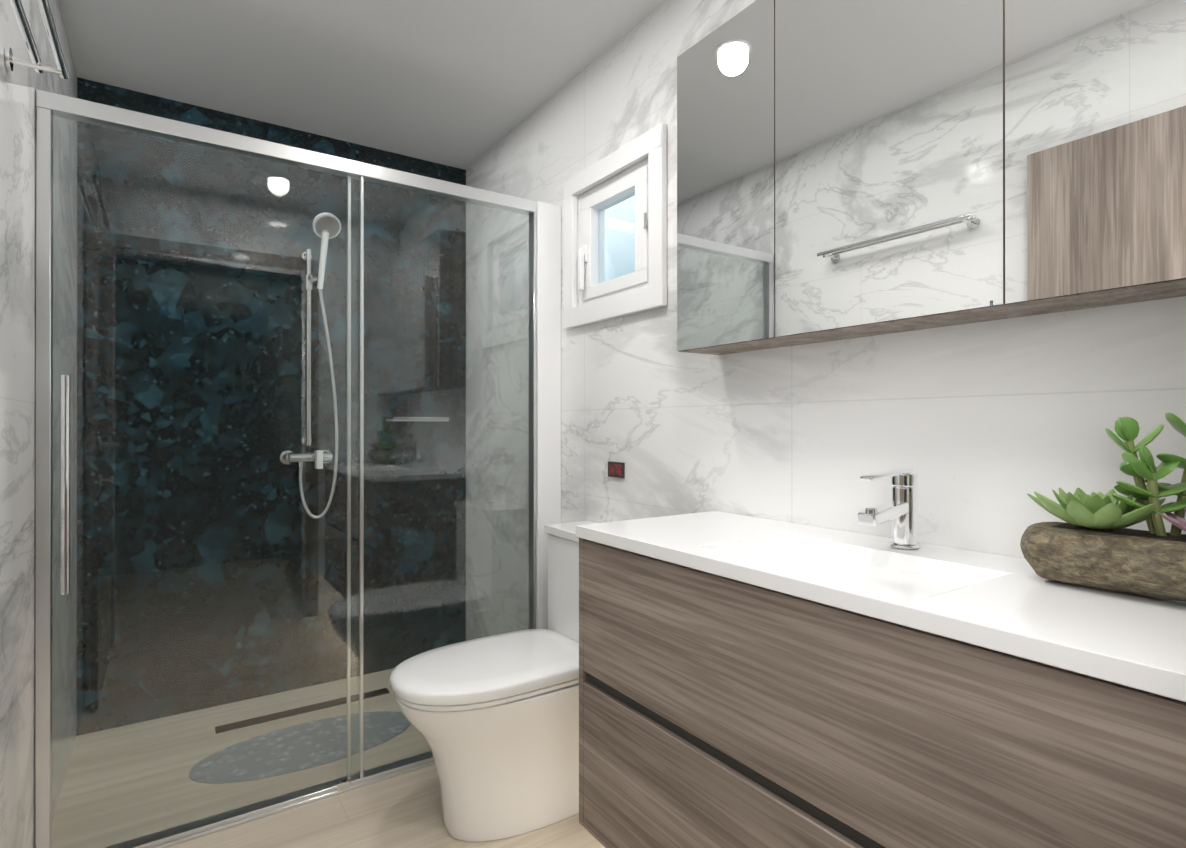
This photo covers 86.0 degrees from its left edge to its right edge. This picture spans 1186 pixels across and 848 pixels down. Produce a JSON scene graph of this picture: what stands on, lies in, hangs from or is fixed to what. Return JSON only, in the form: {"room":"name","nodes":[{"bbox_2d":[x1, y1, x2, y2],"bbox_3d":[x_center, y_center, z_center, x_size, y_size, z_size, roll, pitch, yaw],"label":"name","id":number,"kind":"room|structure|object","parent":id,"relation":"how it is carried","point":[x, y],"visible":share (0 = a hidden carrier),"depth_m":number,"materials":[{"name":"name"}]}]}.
{"room":"bathroom","nodes":[
{"label":"bathroom","id":0,"kind":"room"},
{"bbox_2d":[0,0,76,847],"bbox_3d":[-1.086,-0.067,1.032,0.120,2.390,2.990,0,0,-34],"label":"wall","id":1,"kind":"structure","parent":0,"point":[19,85],"depth_m":1.46,"materials":[{"name":"stone"}]},
{"bbox_2d":[5,0,68,78],"bbox_3d":[-0.974,-0.732,1.061,0.093,0.044,0.630,0,0,-34],"label":"rack","id":2,"kind":"object","parent":1,"relation":"attached to","point":[38,65],"visible":1,"depth_m":1.23,"materials":[{"name":"silver metal"}]},
{"bbox_2d":[76,77,465,735],"bbox_3d":[-1.284,-0.063,2.774,1.740,2.390,0.120,0,0,-34],"label":"wall","id":3,"kind":"structure","parent":0,"point":[244,255],"depth_m":2.61,"materials":[{"name":"stone"}]},
{"bbox_2d":[280,213,340,518],"bbox_3d":[-1.177,-0.236,2.658,0.217,1.274,0.191,0,0,-34],"label":"shower head set","id":4,"kind":"object","parent":3,"relation":"attached to","point":[293,458],"depth_m":2.68,"materials":[{"name":"silver metal"}]},
{"bbox_2d":[386,417,448,420],"bbox_3d":[-0.812,-0.023,2.951,0.260,0.019,0.112,0,0,-34],"label":"shower shelf","id":5,"kind":"object","parent":3,"relation":"attached to","point":[414,418],"depth_m":2.90,"materials":[{"name":"silver metal"}]},
{"bbox_2d":[52,668,604,847],"bbox_3d":[-0.448,1.159,1.533,1.740,0.060,3.110,0,0,-34],"label":"floor","id":6,"kind":"structure","parent":0,"point":[402,810],"depth_m":1.93,"materials":[{"name":"wood"}]},
{"bbox_2d":[35,89,560,847],"bbox_3d":[-0.748,0.155,1.980,1.497,1.951,0.082,0,0,-34],"label":"shower enclosure","id":7,"kind":"object","parent":6,"relation":"on","point":[543,359],"visible":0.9,"depth_m":1.85,"materials":[{"name":"clear glass"}]},
{"bbox_2d":[189,711,410,783],"bbox_3d":[-0.998,1.127,2.241,0.720,0.006,0.340,0,0,-34],"label":"bath mat","id":8,"kind":"object","parent":6,"relation":"on","point":[291,753],"depth_m":2.20,"materials":[{"name":"fabric"}]},
{"bbox_2d":[215,688,388,733],"bbox_3d":[-1.130,1.129,2.517,0.630,0.004,0.055,0,0,-34],"label":"linear drain","id":9,"kind":"object","parent":6,"relation":"on","point":[282,714],"depth_m":2.48,"materials":[{"name":"grey metal"}]},
{"bbox_2d":[389,521,594,841],"bbox_3d":[-0.221,0.731,1.875,0.739,0.796,0.390,0,0,-34],"label":"toilet","id":10,"kind":"object","parent":6,"relation":"on","point":[493,720],"visible":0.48,"depth_m":1.72,"materials":[{"name":"white ceramic"}]},
{"bbox_2d":[58,0,666,169],"bbox_3d":[-0.448,-1.291,1.538,1.740,0.060,3.110,0,0,-34],"label":"ceiling","id":11,"kind":"structure","parent":0,"point":[464,84],"depth_m":2.19,"materials":[{"name":"white paint"}]},
{"bbox_2d":[466,0,1185,640],"bbox_3d":[0.224,-0.065,1.989,0.120,2.390,2.870,0,0,-34],"label":"wall","id":12,"kind":"structure","parent":0,"point":[982,430],"depth_m":1.62,"materials":[{"name":"stone"}]},
{"bbox_2d":[563,123,667,328],"bbox_3d":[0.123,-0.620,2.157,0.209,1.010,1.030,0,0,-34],"label":"window","id":13,"kind":"structure","parent":12,"relation":"in","point":[632,202],"depth_m":2.12,"materials":[{"name":"white plastic"}]},
{"bbox_2d":[608,461,624,477],"bbox_3d":[0.076,0.150,2.091,0.008,0.050,0.085,0,0,-34],"label":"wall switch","id":14,"kind":"object","parent":12,"relation":"attached to","point":[616,469],"visible":1,"depth_m":2.08,"materials":[{"name":"red plastic"}]},
{"bbox_2d":[575,511,1185,847],"bbox_3d":[0.464,0.576,1.122,0.451,0.685,1.136,0,0,-34],"label":"bathroom vanity","id":15,"kind":"object","parent":12,"relation":"attached to","point":[745,681],"visible":1,"depth_m":0.91,"materials":[{"name":"brown wood"}]},
{"bbox_2d":[858,468,919,548],"bbox_3d":[0.549,0.159,1.177,0.152,0.148,0.054,0,0,-34],"label":"faucet","id":16,"kind":"object","parent":15,"relation":"on","point":[899,510],"visible":0.98,"depth_m":1.18,"materials":[{"name":"silver metal"}]},
{"bbox_2d":[1020,413,1185,601],"bbox_3d":[0.755,0.101,0.842,0.161,0.262,0.315,0,0,-34],"label":"planter","id":17,"kind":"object","parent":15,"relation":"on","point":[1094,542],"visible":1,"depth_m":0.85,"materials":[{"name":"brown stone"}]},
{"bbox_2d":[677,0,1185,354],"bbox_3d":[0.589,-0.564,1.205,0.148,0.755,1.120,0,0,-34],"label":"upper cabinet","id":18,"kind":"object","parent":12,"relation":"attached to","point":[847,169],"visible":1,"depth_m":1.10,"materials":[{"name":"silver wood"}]}
]}

